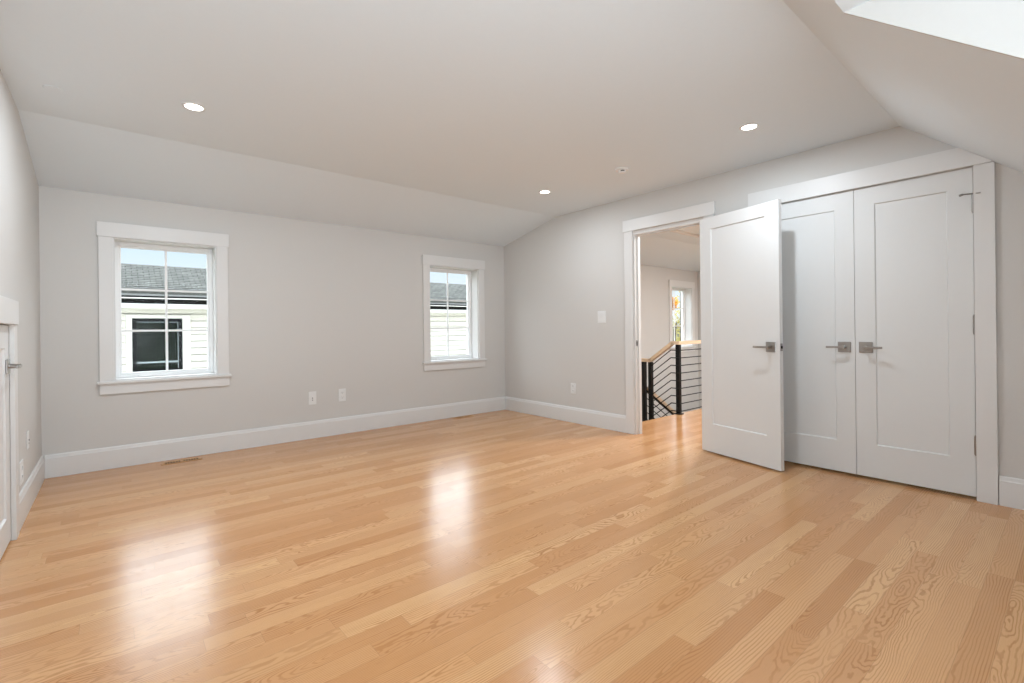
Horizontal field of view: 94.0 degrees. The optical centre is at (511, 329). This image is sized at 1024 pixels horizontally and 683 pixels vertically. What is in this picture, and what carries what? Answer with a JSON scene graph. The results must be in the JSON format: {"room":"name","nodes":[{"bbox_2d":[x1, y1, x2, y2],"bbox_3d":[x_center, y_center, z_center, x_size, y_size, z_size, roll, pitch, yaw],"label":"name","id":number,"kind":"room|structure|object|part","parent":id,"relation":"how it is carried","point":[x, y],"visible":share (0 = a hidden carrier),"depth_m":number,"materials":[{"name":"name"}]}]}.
{"room":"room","nodes":[
{"label":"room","id":0,"kind":"room"},
{"bbox_2d":[0,69,41,540],"bbox_3d":[-1.783,-0.019,1.313,0.200,2.659,5.800,-1,0,-40],"label":"wall","id":1,"kind":"structure","parent":0,"point":[19,187],"depth_m":2.92,"materials":[{"name":"paint"}]},
{"bbox_2d":[0,295,19,540],"bbox_3d":[-2.396,0.481,2.233,0.026,1.272,0.993,-1,0,-40],"label":"door frame","id":2,"kind":"structure","parent":1,"relation":"attached to","point":[9,308],"depth_m":2.53,"materials":[{"name":"paint"}]},
{"bbox_3d":[-2.402,-0.091,2.233,0.026,0.128,0.993,-1,0,-40],"label":"head casing","id":3,"kind":"part","parent":2,"relation":"part of","materials":[{"name":"paint"}]},
{"bbox_3d":[-2.397,0.545,2.231,0.020,1.144,0.973,-1,0,-40],"label":"casing","id":4,"kind":"part","parent":2,"relation":"part of","materials":[{"name":"paint"}]},
{"bbox_2d":[0,325,21,559],"bbox_3d":[-2.397,0.542,2.231,0.090,1.127,0.777,-1,0,-40],"label":"door","id":5,"kind":"structure","parent":1,"relation":"in","point":[5,503],"depth_m":2.43,"materials":[{"name":"paint"}]},
{"bbox_2d":[19,459,23,485],"bbox_3d":[-2.871,0.838,2.794,0.009,0.135,0.120,-1,0,-40],"label":"wall outlet","id":6,"kind":"object","parent":1,"relation":"attached to","point":[21,475],"visible":1,"depth_m":2.78,"materials":[{"name":"white plastic"}]},
{"bbox_2d":[26,430,28,449],"bbox_3d":[-3.054,0.700,3.013,0.010,0.110,0.070,-1,0,-40],"label":"wall outlet","id":7,"kind":"object","parent":1,"relation":"attached to","point":[27,432],"visible":1,"depth_m":2.99,"materials":[{"name":"white plastic"}]},
{"bbox_2d":[19,455,44,529],"bbox_3d":[-1.687,1.022,1.383,0.016,0.175,5.800,-1,0,-40],"label":"baseboard","id":8,"kind":"structure","parent":1,"relation":"attached to","point":[32,486],"depth_m":3.02,"materials":[{"name":"paint"}]},
{"bbox_2d":[39,186,698,457],"bbox_3d":[-0.597,1.475,6.201,21.000,5.243,0.210,-1,0,-40],"label":"wall","id":9,"kind":"structure","parent":0,"point":[325,309],"depth_m":4.70,"materials":[{"name":"paint"}]},
{"bbox_2d":[96,221,231,394],"bbox_3d":[-3.016,-0.171,4.173,0.933,1.387,0.250,-1,0,-40],"label":"window","id":10,"kind":"structure","parent":9,"relation":"in","point":[112,237],"depth_m":4.10,"materials":[{"name":"paint"}]},
{"bbox_3d":[-2.960,-0.806,4.098,0.919,0.118,0.026,-1,0,-40],"label":"head casing","id":11,"kind":"part","parent":10,"relation":"part of","materials":[{"name":"paint"}]},
{"bbox_3d":[-3.072,-0.163,4.242,0.701,1.143,0.072,-1,0,-40],"label":"frame","id":12,"kind":"part","parent":10,"relation":"part of","materials":[{"name":"plastic"}]},
{"bbox_3d":[-3.071,-0.163,4.239,0.645,1.087,0.038,-1,0,-40],"label":"sash","id":13,"kind":"part","parent":10,"relation":"part of","materials":[{"name":"plastic"}]},
{"bbox_2d":[45,396,504,478],"bbox_3d":[-1.814,1.023,5.042,4.476,0.175,0.016,-1,0,-40],"label":"baseboard","id":14,"kind":"structure","parent":9,"relation":"attached to","point":[83,461],"depth_m":4.45,"materials":[{"name":"paint"}]},
{"bbox_2d":[308,391,315,404],"bbox_3d":[-2.034,0.703,4.866,0.076,0.132,0.010,-1,0,-40],"label":"wall outlet","id":15,"kind":"object","parent":9,"relation":"attached to","point":[312,395],"visible":1,"depth_m":4.86,"materials":[{"name":"white plastic"}]},
{"bbox_2d":[339,388,345,400],"bbox_3d":[-1.800,0.699,5.061,0.076,0.132,0.009,-1,0,-40],"label":"wall outlet","id":16,"kind":"object","parent":9,"relation":"attached to","point":[342,392],"visible":1,"depth_m":5.06,"materials":[{"name":"white plastic"}]},
{"bbox_2d":[422,254,486,370],"bbox_3d":[-0.771,-0.197,6.045,0.933,1.387,0.250,-1,0,-40],"label":"window","id":17,"kind":"structure","parent":9,"relation":"in","point":[473,270],"depth_m":6.12,"materials":[{"name":"paint"}]},
{"bbox_3d":[-0.826,-0.189,6.111,0.645,1.087,0.038,-1,0,-40],"label":"sash","id":18,"kind":"part","parent":17,"relation":"part of","materials":[{"name":"plastic"}]},
{"bbox_3d":[-0.828,-0.189,6.114,0.701,1.143,0.072,-1,0,-40],"label":"frame","id":19,"kind":"part","parent":17,"relation":"part of","materials":[{"name":"plastic"}]},
{"bbox_3d":[-0.715,-0.832,5.970,0.919,0.118,0.026,-1,0,-40],"label":"head casing","id":20,"kind":"part","parent":17,"relation":"part of","materials":[{"name":"paint"}]},
{"bbox_2d":[668,280,695,352],"bbox_3d":[3.273,-0.243,9.418,0.933,1.387,0.250,-1,0,-40],"label":"window","id":21,"kind":"structure","parent":9,"relation":"in","point":[687,308],"depth_m":9.59,"materials":[{"name":"paint"}]},
{"bbox_3d":[3.218,-0.235,9.484,0.645,1.087,0.038,-1,0,-40],"label":"sash","id":22,"kind":"part","parent":21,"relation":"part of","materials":[{"name":"plastic"}]},
{"bbox_3d":[3.216,-0.235,9.486,0.701,1.143,0.072,-1,0,-40],"label":"frame","id":23,"kind":"part","parent":21,"relation":"part of","materials":[{"name":"plastic"}]},
{"bbox_3d":[3.329,-0.878,9.342,0.919,0.118,0.026,-1,0,-40],"label":"head casing","id":24,"kind":"part","parent":21,"relation":"part of","materials":[{"name":"paint"}]},
{"bbox_2d":[0,408,1023,682],"bbox_3d":[1.971,1.192,4.431,9.618,0.250,5.800,-1,0,-40],"label":"floor","id":25,"kind":"structure","parent":0,"point":[501,546],"depth_m":2.16,"materials":[{"name":"brown wood"}]},
{"bbox_2d":[161,457,201,464],"bbox_3d":[-2.803,1.120,4.051,0.285,0.004,0.082,-1,0,-40],"label":"floor vent","id":26,"kind":"object","parent":25,"relation":"in","point":[197,458],"visible":1,"depth_m":4.04,"materials":[{"name":"brown wood"}]},
{"bbox_2d":[454,415,474,418],"bbox_3d":[-0.598,1.095,5.955,0.285,0.004,0.082,-1,0,-40],"label":"floor vent","id":27,"kind":"object","parent":25,"relation":"in","point":[467,415],"visible":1,"depth_m":5.96,"materials":[{"name":"brown wood"}]},
{"bbox_2d":[0,0,1023,271],"bbox_3d":[1.926,-0.770,4.458,9.858,1.582,6.170,-1,0,-40],"label":"ceiling","id":28,"kind":"structure","parent":0,"point":[444,119],"depth_m":2.69,"materials":[{"name":"paint"}]},
{"bbox_2d":[182,102,205,111],"bbox_3d":[-1.882,-1.314,2.824,0.120,0.006,0.120,-1,0,-40],"label":"recessed light","id":29,"kind":"object","parent":28,"relation":"in","point":[192,106],"visible":1,"depth_m":2.81,"materials":[{"name":"white plastic"}]},
{"bbox_2d":[539,190,550,193],"bbox_3d":[0.322,-1.339,4.663,0.120,0.006,0.120,-1,0,-40],"label":"recessed light","id":30,"kind":"object","parent":28,"relation":"in","point":[541,191],"visible":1,"depth_m":4.64,"materials":[{"name":"white plastic"}]},
{"bbox_2d":[615,167,628,173],"bbox_3d":[0.928,-1.331,4.023,0.112,0.036,0.112,-1,0,-40],"label":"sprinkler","id":31,"kind":"object","parent":28,"relation":"attached to","point":[621,170],"visible":1,"depth_m":4.00,"materials":[{"name":"white plastic"}]},
{"bbox_2d":[669,226,699,237],"bbox_3d":[2.811,-1.353,6.198,0.800,0.036,1.320,-1,0,-40],"label":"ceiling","id":32,"kind":"structure","parent":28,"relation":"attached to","point":[692,231],"depth_m":6.59,"materials":[{"name":"paint"}]},
{"bbox_3d":[2.811,-1.353,6.198,0.800,0.036,1.320,-1,0,-40],"label":"frame","id":33,"kind":"part","parent":32,"relation":"part of","materials":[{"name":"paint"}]},
{"bbox_3d":[2.811,-1.366,6.198,0.680,0.008,1.200,-1,0,-40],"label":"panel","id":34,"kind":"part","parent":32,"relation":"part of","materials":[{"name":"paint"}]},
{"bbox_2d":[739,123,758,130],"bbox_3d":[1.589,-1.354,3.197,0.120,0.006,0.120,-1,0,-40],"label":"recessed light","id":35,"kind":"object","parent":28,"relation":"in","point":[750,126],"visible":1,"depth_m":3.19,"materials":[{"name":"white plastic"}]},
{"bbox_2d":[697,271,701,408],"bbox_3d":[5.368,1.315,7.947,0.100,5.427,4.750,-1,0,-40],"label":"wall","id":36,"kind":"structure","parent":0,"point":[698,273],"depth_m":9.71,"materials":[{"name":"paint"}]},
{"bbox_2d":[504,126,1023,493],"bbox_3d":[1.794,-0.060,4.296,0.096,2.659,5.800,-1,0,-40],"label":"wall","id":37,"kind":"structure","parent":0,"point":[559,274],"depth_m":5.08,"materials":[{"name":"paint"}]},
{"bbox_2d":[571,383,575,393],"bbox_3d":[0.709,0.688,5.526,0.009,0.120,0.080,-1,0,-40],"label":"wall outlet","id":38,"kind":"object","parent":37,"relation":"attached to","point":[573,385],"visible":1,"depth_m":5.52,"materials":[{"name":"white plastic"}]},
{"bbox_2d":[598,311,605,322],"bbox_3d":[0.975,-0.132,5.194,0.011,0.130,0.112,-1,0,-40],"label":"light switch","id":39,"kind":"object","parent":37,"relation":"attached to","point":[601,314],"visible":1,"depth_m":5.19,"materials":[{"name":"white plastic"}]},
{"bbox_2d":[622,201,714,433],"bbox_3d":[1.518,-0.024,4.608,0.122,2.192,0.983,-1,0,-40],"label":"door frame","id":40,"kind":"structure","parent":37,"relation":"attached to","point":[706,210],"depth_m":4.88,"materials":[{"name":"paint"}]},
{"bbox_3d":[1.469,-1.062,4.577,0.026,0.116,0.983,-1,0,-40],"label":"head casing","id":41,"kind":"part","parent":40,"relation":"part of","materials":[{"name":"paint"}]},
{"bbox_2d":[700,199,783,470],"bbox_3d":[1.837,0.047,3.877,0.147,2.016,0.758,-1,0,-26],"label":"door","id":42,"kind":"structure","parent":37,"relation":"in","point":[741,249],"depth_m":3.82,"materials":[{"name":"paint"}]},
{"bbox_3d":[1.886,0.136,3.621,0.012,0.015,0.127,-1,0,-26],"label":"lever","id":43,"kind":"part","parent":42,"relation":"part of","materials":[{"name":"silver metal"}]},
{"bbox_2d":[505,396,1023,509],"bbox_3d":[1.763,0.982,4.260,0.016,0.175,5.800,-1,0,-40],"label":"baseboard","id":44,"kind":"structure","parent":37,"relation":"attached to","point":[1011,490],"depth_m":5.28,"materials":[{"name":"paint"}]},
{"bbox_2d":[781,190,856,473],"bbox_3d":[2.252,0.025,3.659,0.090,2.039,0.626,-1,0,-40],"label":"door","id":45,"kind":"structure","parent":37,"relation":"in","point":[818,267],"depth_m":3.60,"materials":[{"name":"paint"}]},
{"bbox_3d":[2.354,0.131,3.477,0.012,0.015,0.115,-1,0,-40],"label":"lever","id":46,"kind":"part","parent":45,"relation":"part of","materials":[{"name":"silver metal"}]},
{"bbox_2d":[748,148,998,504],"bbox_3d":[2.483,-0.034,3.451,0.122,2.190,1.445,-1,0,-40],"label":"door frame","id":47,"kind":"structure","parent":37,"relation":"attached to","point":[957,158],"depth_m":2.92,"materials":[{"name":"paint"}]},
{"bbox_3d":[2.433,-1.065,3.422,0.026,0.126,1.442,-1,0,-40],"label":"head casing","id":48,"kind":"part","parent":47,"relation":"part of","materials":[{"name":"paint"}]},
{"bbox_3d":[2.452,0.030,3.419,0.020,2.063,1.435,-1,0,-40],"label":"casing","id":49,"kind":"part","parent":47,"relation":"part of","materials":[{"name":"paint"}]},
{"bbox_2d":[854,167,980,496],"bbox_3d":[2.660,0.020,3.161,0.100,2.039,0.655,-1,0,-40],"label":"door","id":50,"kind":"structure","parent":37,"relation":"in","point":[914,238],"depth_m":3.16,"materials":[{"name":"paint"}]},
{"bbox_3d":[2.495,0.129,3.308,0.012,0.015,0.115,-1,0,-40],"label":"lever","id":51,"kind":"part","parent":50,"relation":"part of","materials":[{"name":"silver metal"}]},
{"bbox_2d":[844,0,1023,59],"bbox_3d":[1.654,-0.636,1.262,0.012,1.074,1.310,-1,0,-40],"label":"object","id":52,"kind":"structure","parent":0,"point":[997,26],"depth_m":1.52,"materials":[{"name":"paint"}]},
{"label":"outside","id":53,"kind":"structure","parent":0,"visible":0},
{"bbox_3d":[-12.547,4.635,38.529,90.000,0.200,64.680,-1,0,-40],"label":"ground","id":54,"kind":"structure","parent":53,"visible":0},
{"bbox_2d":[121,263,466,371],"bbox_3d":[-5.224,1.668,9.019,16.000,5.564,2.432,-1,0,-40],"label":"house","id":55,"kind":"structure","parent":54,"relation":"on","point":[141,351],"depth_m":7.79,"materials":[{"name":"white"}]},
{"bbox_3d":[-5.672,0.263,7.645,0.537,0.755,0.012,-1,0,-40],"label":"glass","id":56,"kind":"part","parent":55,"relation":"part of","materials":[{"name":"black glass"}]},
{"bbox_3d":[-5.642,0.287,7.633,0.833,1.035,0.085,-1,0,-40],"label":"window trim","id":57,"kind":"part","parent":55,"relation":"part of","materials":[{"name":"white wood"}]},
{"bbox_3d":[-5.664,0.261,7.636,0.537,0.751,0.011,-1,0,-40],"label":"sash rail","id":58,"kind":"part","parent":55,"relation":"part of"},
{"bbox_2d":[672,291,679,340],"bbox_3d":[7.186,0.807,20.935,5.446,7.000,5.587,-1,0,-40],"label":"tree","id":59,"kind":"object","parent":54,"relation":"on","point":[677,311],"visible":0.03,"depth_m":21.22,"materials":[{"name":"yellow plant"}]},
{"bbox_2d":[672,297,679,340],"bbox_3d":[6.215,1.524,18.380,0.626,5.590,0.745,-1,0,-40],"label":"tree","id":60,"kind":"object","parent":54,"relation":"on","point":[676,300],"visible":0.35,"depth_m":18.24,"materials":[{"name":"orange plant"}]},
{"bbox_2d":[680,291,680,340],"bbox_3d":[5.727,0.824,15.940,0.212,7.000,0.212,-1,0,-40],"label":"utility pole","id":61,"kind":"object","parent":54,"relation":"on","point":[680,291],"visible":0.02,"depth_m":15.92,"materials":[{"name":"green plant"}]},
{"bbox_3d":[2.472,2.662,7.400,5.072,2.800,1.860,-1,0,-40],"label":"wall","id":62,"kind":"structure","parent":0,"visible":0},
{"bbox_3d":[2.284,2.381,7.312,4.472,2.255,1.756,-1,0,-40],"label":"staircase","id":63,"kind":"structure","parent":62,"relation":"attached to","visible":0},
{"bbox_2d":[641,358,675,421],"bbox_3d":[2.798,1.872,7.209,2.684,2.983,0.113,-1,0,-40],"label":"stair railing","id":64,"kind":"object","parent":63,"relation":"on","point":[668,408],"visible":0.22,"depth_m":6.37,"materials":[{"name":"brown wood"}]},
{"bbox_3d":[1.770,0.942,6.376,0.050,1.014,0.050,-1,0,-40],"label":"post","id":65,"kind":"part","parent":64,"relation":"part of","materials":[{"name":"black metal"}]},
{"bbox_3d":[2.811,1.589,7.238,2.622,1.648,0.055,-1,0,-40],"label":"handrail","id":66,"kind":"part","parent":64,"relation":"part of","materials":[{"name":"brown wood"}]},
{"bbox_2d":[647,340,701,419],"bbox_3d":[3.372,0.784,7.314,3.763,1.294,0.493,-1,0,-40],"label":"stair railing","id":67,"kind":"object","parent":63,"relation":"on","point":[677,344],"visible":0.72,"depth_m":6.09,"materials":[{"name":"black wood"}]},
{"bbox_3d":[1.834,0.942,6.292,0.090,1.014,0.090,-1,0,-40],"label":"post","id":68,"kind":"part","parent":67,"relation":"part of","materials":[{"name":"black metal"}]},
{"bbox_3d":[3.371,0.277,7.319,3.748,0.279,0.461,-1,0,-40],"label":"handrail","id":69,"kind":"part","parent":67,"relation":"part of","materials":[{"name":"brown wood"}]},
{"bbox_3d":[2.088,0.630,5.983,0.090,0.870,0.090,-1,0,-40],"label":"post","id":70,"kind":"part","parent":67,"relation":"part of","materials":[{"name":"black metal"}]}
]}

